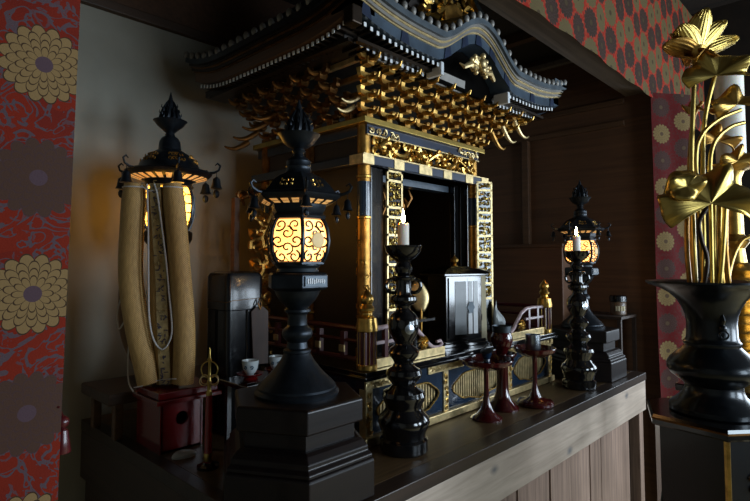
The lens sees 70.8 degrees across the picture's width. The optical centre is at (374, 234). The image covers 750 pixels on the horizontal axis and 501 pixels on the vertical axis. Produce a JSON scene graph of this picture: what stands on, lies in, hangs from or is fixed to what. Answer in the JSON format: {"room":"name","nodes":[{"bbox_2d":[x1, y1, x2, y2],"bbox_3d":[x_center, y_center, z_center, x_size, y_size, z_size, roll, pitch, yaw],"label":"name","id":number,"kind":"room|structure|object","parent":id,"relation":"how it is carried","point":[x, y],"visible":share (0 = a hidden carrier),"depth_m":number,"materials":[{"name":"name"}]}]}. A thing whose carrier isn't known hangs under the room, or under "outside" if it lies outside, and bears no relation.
{"room":"house of worship","nodes":[
{"label":"house of worship","id":0,"kind":"room"},
{"bbox_2d":[58,0,465,500],"bbox_3d":[-0.874,0.237,1.461,0.064,2.320,3.920,-3,-4,44],"label":"wall","id":1,"kind":"structure","parent":0,"point":[127,69],"depth_m":1.59,"materials":[{"name":"paint"}]},
{"bbox_2d":[80,0,228,46],"bbox_3d":[-0.845,-0.673,1.482,0.022,0.030,3.920,-3,-4,44],"label":"trim","id":2,"kind":"structure","parent":1,"relation":"attached to","point":[109,6],"depth_m":1.64,"materials":[{"name":"brown wood"}]},
{"bbox_2d":[501,30,537,48],"bbox_3d":[-0.046,-0.887,1.745,0.830,0.045,1.790,-3,-4,44],"label":"trim","id":3,"kind":"structure","parent":1,"relation":"attached to","point":[520,37],"depth_m":2.30,"materials":[{"name":"brown wood"}]},
{"bbox_2d":[283,0,558,64],"bbox_3d":[-0.522,-0.957,1.221,0.970,0.040,3.970,-3,-4,44],"label":"ceiling","id":4,"kind":"structure","parent":0,"point":[532,51],"depth_m":2.45,"materials":[{"name":"brown wood"}]},
{"bbox_2d":[466,54,660,500],"bbox_3d":[0.842,0.295,2.566,0.996,2.320,0.050,-3,-4,44],"label":"wall","id":5,"kind":"structure","parent":0,"point":[614,165],"depth_m":2.38,"materials":[{"name":"brown wood"}]},
{"bbox_2d":[521,141,531,243],"bbox_3d":[0.752,0.496,2.585,0.035,1.920,0.030,-3,-4,44],"label":"trim","id":6,"kind":"structure","parent":5,"relation":"attached to","point":[525,145],"depth_m":2.61,"materials":[{"name":"brown wood"}]},
{"bbox_2d":[465,98,623,134],"bbox_3d":[0.794,-0.572,2.609,0.830,0.024,0.018,-3,-4,44],"label":"trim","id":7,"kind":"structure","parent":5,"relation":"attached to","point":[620,101],"depth_m":2.44,"materials":[{"name":"brown wood"}]},
{"bbox_2d":[526,58,572,72],"bbox_3d":[0.790,-0.817,2.618,0.830,0.025,0.030,-3,-4,44],"label":"trim","id":8,"kind":"structure","parent":5,"relation":"attached to","point":[564,61],"depth_m":2.55,"materials":[{"name":"brown wood"}]},
{"bbox_2d":[483,120,624,149],"bbox_3d":[0.794,-0.474,2.604,0.830,0.024,0.018,-3,-4,44],"label":"trim","id":9,"kind":"structure","parent":5,"relation":"attached to","point":[620,123],"depth_m":2.50,"materials":[{"name":"brown wood"}]},
{"bbox_2d":[478,0,696,129],"bbox_3d":[0.092,-0.867,1.204,0.106,0.403,4.800,-3,-4,44],"label":"trim","id":10,"kind":"structure","parent":5,"relation":"attached to","point":[525,18],"depth_m":1.75,"materials":[{"name":"brown wood"}]},
{"bbox_2d":[516,0,704,131],"bbox_3d":[0.313,-0.914,1.341,0.010,0.594,4.300,-3,-4,44],"label":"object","id":11,"kind":"object","parent":5,"relation":"attached to","point":[629,36],"visible":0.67,"depth_m":2.04,"materials":[{"name":"red fabric"}]},
{"bbox_2d":[0,0,79,500],"bbox_3d":[-0.421,-0.053,0.512,0.006,1.600,0.252,-3,-4,44],"label":"wall panel","id":12,"kind":"object","parent":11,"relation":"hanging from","point":[39,39],"visible":1,"depth_m":0.56,"materials":[{"name":"red fabric"}]},
{"bbox_2d":[58,406,70,454],"bbox_3d":[-0.355,0.218,0.592,0.019,0.059,0.038,0,-3,-8],"label":"tassel","id":13,"kind":"object","parent":12,"relation":"hanging from","point":[65,447],"visible":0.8,"depth_m":0.60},
{"bbox_2d":[651,93,690,397],"bbox_3d":[1.254,0.271,2.187,0.206,1.728,0.022,1,-3,-11],"label":"wall panel","id":14,"kind":"object","parent":11,"relation":"hanging from","point":[670,124],"visible":0.41,"depth_m":2.19,"materials":[{"name":"red fabric"}]},
{"bbox_2d":[680,0,739,14],"bbox_3d":[1.554,-1.549,0.159,3.860,0.050,5.260,-3,-4,44],"label":"ceiling","id":15,"kind":"structure","parent":0,"point":[693,6],"depth_m":3.13,"materials":[{"name":"brown wood"}]},
{"bbox_2d":[675,380,749,398],"bbox_3d":[1.027,0.908,1.463,0.260,0.980,0.260,-3,-4,44],"label":"handle","id":16,"kind":"object","parent":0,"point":[679,385],"visible":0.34,"depth_m":1.47,"materials":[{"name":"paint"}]},
{"bbox_2d":[705,162,749,387],"bbox_3d":[1.027,0.110,1.505,0.144,0.618,0.144,-3,-4,44],"label":"candlestick","id":17,"kind":"object","parent":16,"relation":"on","point":[741,267],"visible":0.16,"depth_m":1.48,"materials":[{"name":"gold metal"}]},
{"bbox_2d":[714,75,746,163],"bbox_3d":[1.027,-0.332,1.528,0.074,0.269,0.074,-3,-4,44],"label":"candle","id":18,"kind":"object","parent":17,"relation":"on","point":[722,83],"visible":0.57,"depth_m":1.50,"materials":[{"name":"wax"}]},
{"bbox_2d":[691,0,749,278],"bbox_3d":[3.012,-0.013,2.229,3.000,2.900,0.060,-3,-4,44],"label":"wall","id":19,"kind":"structure","parent":0,"point":[737,14],"depth_m":3.10,"materials":[{"name":"red fabric"}]},
{"bbox_3d":[1.241,1.361,0.265,4.670,0.050,5.200,-3,-4,44],"label":"floor","id":20,"kind":"structure","parent":0,"visible":0},
{"bbox_2d":[80,370,645,500],"bbox_3d":[0.123,0.960,1.688,0.900,0.900,1.690,-3,-4,44],"label":"platform","id":21,"kind":"object","parent":20,"relation":"on","point":[589,445],"visible":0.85,"depth_m":1.33,"materials":[{"name":"brown wood"}]},
{"bbox_2d":[81,365,206,440],"bbox_3d":[-0.570,0.438,1.402,0.190,0.112,0.330,-3,-4,44],"label":"table","id":22,"kind":"object","parent":21,"relation":"on","point":[116,392],"visible":0.56,"depth_m":1.29,"materials":[{"name":"brown wood"}]},
{"bbox_2d":[115,93,221,381],"bbox_3d":[-0.558,-0.004,1.423,0.277,0.772,0.280,-3,-4,44],"label":"lantern","id":23,"kind":"object","parent":22,"relation":"on","point":[168,163],"visible":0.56,"depth_m":1.40,"materials":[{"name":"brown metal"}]},
{"bbox_2d":[131,172,205,183],"bbox_3d":[-0.558,-0.148,1.431,0.196,0.009,0.196,-3,-4,44],"label":"vent","id":24,"kind":"object","parent":23,"relation":"attached to","point":[148,177],"depth_m":1.37,"materials":[{"name":"brown"}]},
{"bbox_2d":[132,376,221,454],"bbox_3d":[-0.464,0.418,1.236,0.137,0.134,0.155,-3,-4,44],"label":"box","id":25,"kind":"object","parent":21,"relation":"on","point":[169,417],"visible":0.91,"depth_m":1.19,"materials":[{"name":"red wood"}]},
{"bbox_2d":[116,180,194,391],"bbox_3d":[-0.520,0.120,1.255,0.206,0.487,0.114,0,-3,-2],"label":"straw bundle","id":26,"kind":"object","parent":25,"relation":"on","point":[160,350],"visible":1,"depth_m":1.21,"materials":[{"name":"plant"}]},
{"bbox_2d":[172,449,196,459],"bbox_3d":[-0.414,0.476,1.147,0.038,0.008,0.056,-3,-4,44],"label":"folded paper","id":27,"kind":"object","parent":21,"relation":"on","point":[185,453],"visible":1,"depth_m":1.14,"materials":[{"name":"white paper"}]},
{"bbox_2d":[197,348,218,471],"bbox_3d":[-0.342,0.356,1.087,0.044,0.243,0.044,-3,-4,44],"label":"staff","id":28,"kind":"object","parent":21,"relation":"on","point":[208,464],"visible":1,"depth_m":1.08,"materials":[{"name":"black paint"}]},
{"bbox_2d":[207,271,261,435],"bbox_3d":[-0.360,0.292,1.347,0.109,0.397,0.110,-3,-4,44],"label":"box","id":29,"kind":"object","parent":21,"relation":"on","point":[232,295],"visible":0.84,"depth_m":1.30,"materials":[{"name":"black wood"}]},
{"bbox_2d":[250,298,267,363],"bbox_3d":[-0.291,0.243,1.332,0.045,0.165,0.014,2,-4,-34],"label":"tag","id":30,"kind":"object","parent":29,"relation":"attached to","point":[259,315],"visible":0.97,"depth_m":1.33,"materials":[{"name":"brown wood"}]},
{"bbox_2d":[219,371,269,444],"bbox_3d":[-0.251,0.402,1.202,0.114,0.164,0.170,-3,-4,44],"label":"stand","id":31,"kind":"object","parent":21,"relation":"on","point":[237,382],"visible":0.23,"depth_m":1.18,"materials":[{"name":"paint"}]},
{"bbox_2d":[237,370,262,380],"bbox_3d":[-0.280,0.317,1.183,0.058,0.014,0.058,-3,-4,44],"label":"saucer","id":32,"kind":"object","parent":31,"relation":"on","point":[242,373],"visible":0.91,"depth_m":1.17,"materials":[{"name":"red wood"}]},
{"bbox_2d":[242,359,258,374],"bbox_3d":[-0.280,0.299,1.184,0.038,0.033,0.038,-3,-4,44],"label":"teacup","id":33,"kind":"object","parent":32,"relation":"on","point":[250,366],"visible":0.98,"depth_m":1.17,"materials":[{"name":"ceramic"}]},
{"bbox_2d":[264,366,272,371],"bbox_3d":[-0.230,0.320,1.235,0.058,0.014,0.058,-3,-4,44],"label":"saucer","id":34,"kind":"object","parent":31,"relation":"on","point":[268,369],"visible":0.18,"depth_m":1.24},
{"bbox_2d":[269,355,282,368],"bbox_3d":[-0.230,0.302,1.236,0.038,0.033,0.038,-3,-4,44],"label":"teacup","id":35,"kind":"object","parent":34,"relation":"on","point":[273,359],"visible":0.55,"depth_m":1.22,"materials":[{"name":"ceramic"}]},
{"bbox_2d":[223,99,373,500],"bbox_3d":[-0.147,0.104,1.000,0.260,0.732,0.299,-3,-4,44],"label":"lantern","id":36,"kind":"object","parent":21,"relation":"on","point":[295,437],"visible":1,"depth_m":0.94,"materials":[{"name":"black metal"}]},
{"bbox_2d":[261,197,332,205],"bbox_3d":[-0.147,-0.058,1.009,0.134,0.007,0.146,-3,-4,44],"label":"vent","id":37,"kind":"object","parent":36,"relation":"attached to","point":[270,201],"depth_m":0.96,"materials":[{"name":"brown"}]},
{"bbox_2d":[184,0,566,447],"bbox_3d":[0.055,-0.185,1.724,0.754,1.386,1.085,-3,-4,44],"label":"shrine","id":38,"kind":"object","parent":21,"relation":"on","point":[390,89],"visible":0.82,"depth_m":1.48,"materials":[{"name":"gold metal"}]},
{"bbox_2d":[411,281,428,342],"bbox_3d":[0.130,0.224,1.560,0.047,0.184,0.042,-3,-4,44],"label":"lotus","id":39,"kind":"object","parent":38,"relation":"on","point":[421,304],"visible":0.63,"depth_m":1.56,"materials":[{"name":"gold metal"}]},
{"bbox_2d":[412,316,434,349],"bbox_3d":[0.105,0.278,1.450,0.070,0.096,0.110,-3,-4,44],"label":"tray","id":40,"kind":"object","parent":38,"relation":"on","point":[421,318],"visible":0.14,"depth_m":1.44,"materials":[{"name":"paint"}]},
{"bbox_2d":[417,316,434,321],"bbox_3d":[0.105,0.234,1.453,0.070,0.008,0.110,-3,-4,44],"label":"tray","id":41,"kind":"object","parent":40,"relation":"on","point":[421,318],"depth_m":1.45,"materials":[{"name":"black paint"}]},
{"bbox_2d":[419,255,489,347],"bbox_3d":[0.246,0.199,1.627,0.188,0.273,0.126,2,-4,-32],"label":"shrine","id":42,"kind":"object","parent":38,"relation":"on","point":[454,291],"visible":0.94,"depth_m":1.58,"materials":[{"name":"black paint"}]},
{"bbox_2d":[459,53,495,81],"bbox_3d":[0.296,-0.473,1.476,0.036,0.068,0.172,-3,-4,44],"label":"ornament","id":43,"kind":"object","parent":38,"relation":"attached to","point":[485,63],"depth_m":1.47,"materials":[{"name":"gold metal"}]},
{"bbox_2d":[475,267,486,338],"bbox_3d":[0.342,0.224,1.721,0.049,0.232,0.016,1,-3,-26],"label":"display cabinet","id":44,"kind":"object","parent":38,"relation":"on","point":[483,281],"visible":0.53,"depth_m":1.73,"materials":[{"name":"metal"}]},
{"bbox_2d":[493,302,505,324],"bbox_3d":[0.415,0.279,1.746,0.062,0.125,0.017,1,-3,-22],"label":"wrapper","id":45,"kind":"object","parent":38,"relation":"on","point":[498,318],"visible":0.41,"depth_m":1.74,"materials":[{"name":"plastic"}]},
{"bbox_2d":[378,245,429,458],"bbox_3d":[0.065,0.254,1.192,0.117,0.458,0.117,-3,-4,44],"label":"candlestick","id":46,"kind":"object","parent":21,"relation":"on","point":[403,423],"visible":1,"depth_m":1.16,"materials":[{"name":"black paint"}]},
{"bbox_2d":[398,210,408,244],"bbox_3d":[0.065,-0.007,1.206,0.026,0.103,0.026,-3,-4,44],"label":"candle","id":47,"kind":"object","parent":46,"relation":"on","point":[403,228],"visible":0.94,"depth_m":1.20,"materials":[{"name":"wax"}]},
{"bbox_2d":[458,354,513,422],"bbox_3d":[0.300,0.415,1.423,0.148,0.160,0.148,-3,-4,44],"label":"stand","id":48,"kind":"object","parent":21,"relation":"on","point":[485,414],"visible":0.97,"depth_m":1.41,"materials":[{"name":"red paint"}]},
{"bbox_2d":[458,354,513,370],"bbox_3d":[0.300,0.349,1.426,0.148,0.027,0.148,-3,-4,44],"label":"tray","id":49,"kind":"object","parent":48,"relation":"on","point":[497,362],"depth_m":1.39,"materials":[{"name":"red paint"}]},
{"bbox_2d":[480,348,492,362],"bbox_3d":[0.304,0.330,1.439,0.036,0.039,0.036,-3,-4,44],"label":"cup","id":50,"kind":"object","parent":48,"relation":"on","point":[486,353],"visible":0.98,"depth_m":1.43,"materials":[{"name":"metal"}]},
{"bbox_2d":[490,332,518,412],"bbox_3d":[0.367,0.392,1.523,0.092,0.217,0.092,-3,-4,44],"label":"stand","id":51,"kind":"object","parent":21,"relation":"on","point":[502,402],"visible":0.68,"depth_m":1.50,"materials":[{"name":"red paint"}]},
{"bbox_2d":[492,324,510,332],"bbox_3d":[0.367,0.275,1.529,0.055,0.022,0.055,-3,-4,44],"label":"cup","id":52,"kind":"object","parent":51,"relation":"on","point":[499,328],"visible":0.99,"depth_m":1.51,"materials":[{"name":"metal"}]},
{"bbox_2d":[491,332,512,354],"bbox_3d":[0.367,0.317,1.527,0.062,0.068,0.062,-3,-4,44],"label":"bowl","id":53,"kind":"object","parent":51,"relation":"on","point":[501,342],"depth_m":1.51,"materials":[{"name":"red paint"}]},
{"bbox_2d":[513,344,555,409],"bbox_3d":[0.472,0.418,1.560,0.124,0.168,0.124,-3,-4,44],"label":"stand","id":54,"kind":"object","parent":21,"relation":"on","point":[534,400],"visible":0.94,"depth_m":1.54,"materials":[{"name":"red paint"}]},
{"bbox_2d":[525,333,540,350],"bbox_3d":[0.467,0.322,1.562,0.044,0.052,0.044,-3,-4,44],"label":"cylinder","id":55,"kind":"object","parent":54,"relation":"on","point":[532,340],"visible":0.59,"depth_m":1.54,"materials":[{"name":"silver metal"}]},
{"bbox_2d":[513,344,555,357],"bbox_3d":[0.472,0.348,1.563,0.124,0.027,0.124,-3,-4,44],"label":"tray","id":56,"kind":"object","parent":54,"relation":"on","point":[546,350],"depth_m":1.53,"materials":[{"name":"red paint"}]},
{"bbox_2d":[561,251,597,390],"bbox_3d":[0.686,0.285,1.783,0.117,0.458,0.117,-3,-4,44],"label":"candlestick","id":57,"kind":"object","parent":21,"relation":"on","point":[578,368],"visible":1,"depth_m":1.75,"materials":[{"name":"black paint"}]},
{"bbox_2d":[572,228,580,250],"bbox_3d":[0.686,0.024,1.797,0.026,0.103,0.026,-3,-4,44],"label":"candle","id":58,"kind":"object","parent":57,"relation":"on","point":[576,243],"visible":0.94,"depth_m":1.79,"materials":[{"name":"wax"}]},
{"bbox_2d":[550,180,626,381],"bbox_3d":[0.780,0.157,1.995,0.260,0.732,0.299,-3,-4,44],"label":"lantern","id":59,"kind":"object","parent":21,"relation":"on","point":[610,361],"visible":0.73,"depth_m":1.94,"materials":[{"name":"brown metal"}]},
{"bbox_2d":[562,231,600,233],"bbox_3d":[0.780,-0.006,2.003,0.134,0.007,0.146,-3,-4,44],"label":"vent","id":60,"kind":"object","parent":59,"relation":"attached to","point":[564,232],"depth_m":1.95,"materials":[{"name":"brown"}]},
{"bbox_2d":[493,243,571,344],"bbox_3d":[0.656,0.752,2.510,0.600,1.400,0.188,-3,-4,44],"label":"wall panel","id":61,"kind":"object","parent":20,"relation":"on","point":[519,270],"visible":0.27,"depth_m":2.38,"materials":[{"name":"brown wood"}]},
{"bbox_2d":[592,311,637,370],"bbox_3d":[0.983,0.887,2.209,0.180,1.100,0.185,-3,-4,44],"label":"shelf","id":62,"kind":"object","parent":20,"relation":"on","point":[601,315],"visible":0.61,"depth_m":2.22,"materials":[{"name":"black wood"}]},
{"bbox_2d":[609,295,626,314],"bbox_3d":[1.017,0.295,2.210,0.068,0.082,0.069,-3,-4,44],"label":"lidded jar","id":63,"kind":"object","parent":62,"relation":"on","point":[617,302],"visible":1,"depth_m":2.18,"materials":[{"name":"glass"}]},
{"bbox_2d":[647,397,749,500],"bbox_3d":[0.709,0.874,1.077,0.394,1.008,0.376,-3,-4,44],"label":"stand","id":64,"kind":"object","parent":20,"relation":"on","point":[697,459],"visible":0.96,"depth_m":1.03,"materials":[{"name":"black paint"}]},
{"bbox_2d":[645,279,749,422],"bbox_3d":[0.709,0.234,1.110,0.244,0.272,0.244,-3,-4,44],"label":"flower vase","id":65,"kind":"object","parent":64,"relation":"on","point":[713,366],"visible":0.98,"depth_m":1.06,"materials":[{"name":"black metal"}]},
{"bbox_2d":[657,7,749,282],"bbox_3d":[0.717,-0.169,1.107,0.184,0.620,0.257,-3,-4,44],"label":"bouquet","id":66,"kind":"object","parent":65,"relation":"on","point":[697,42],"visible":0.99,"depth_m":1.12,"materials":[{"name":"gold metal"}]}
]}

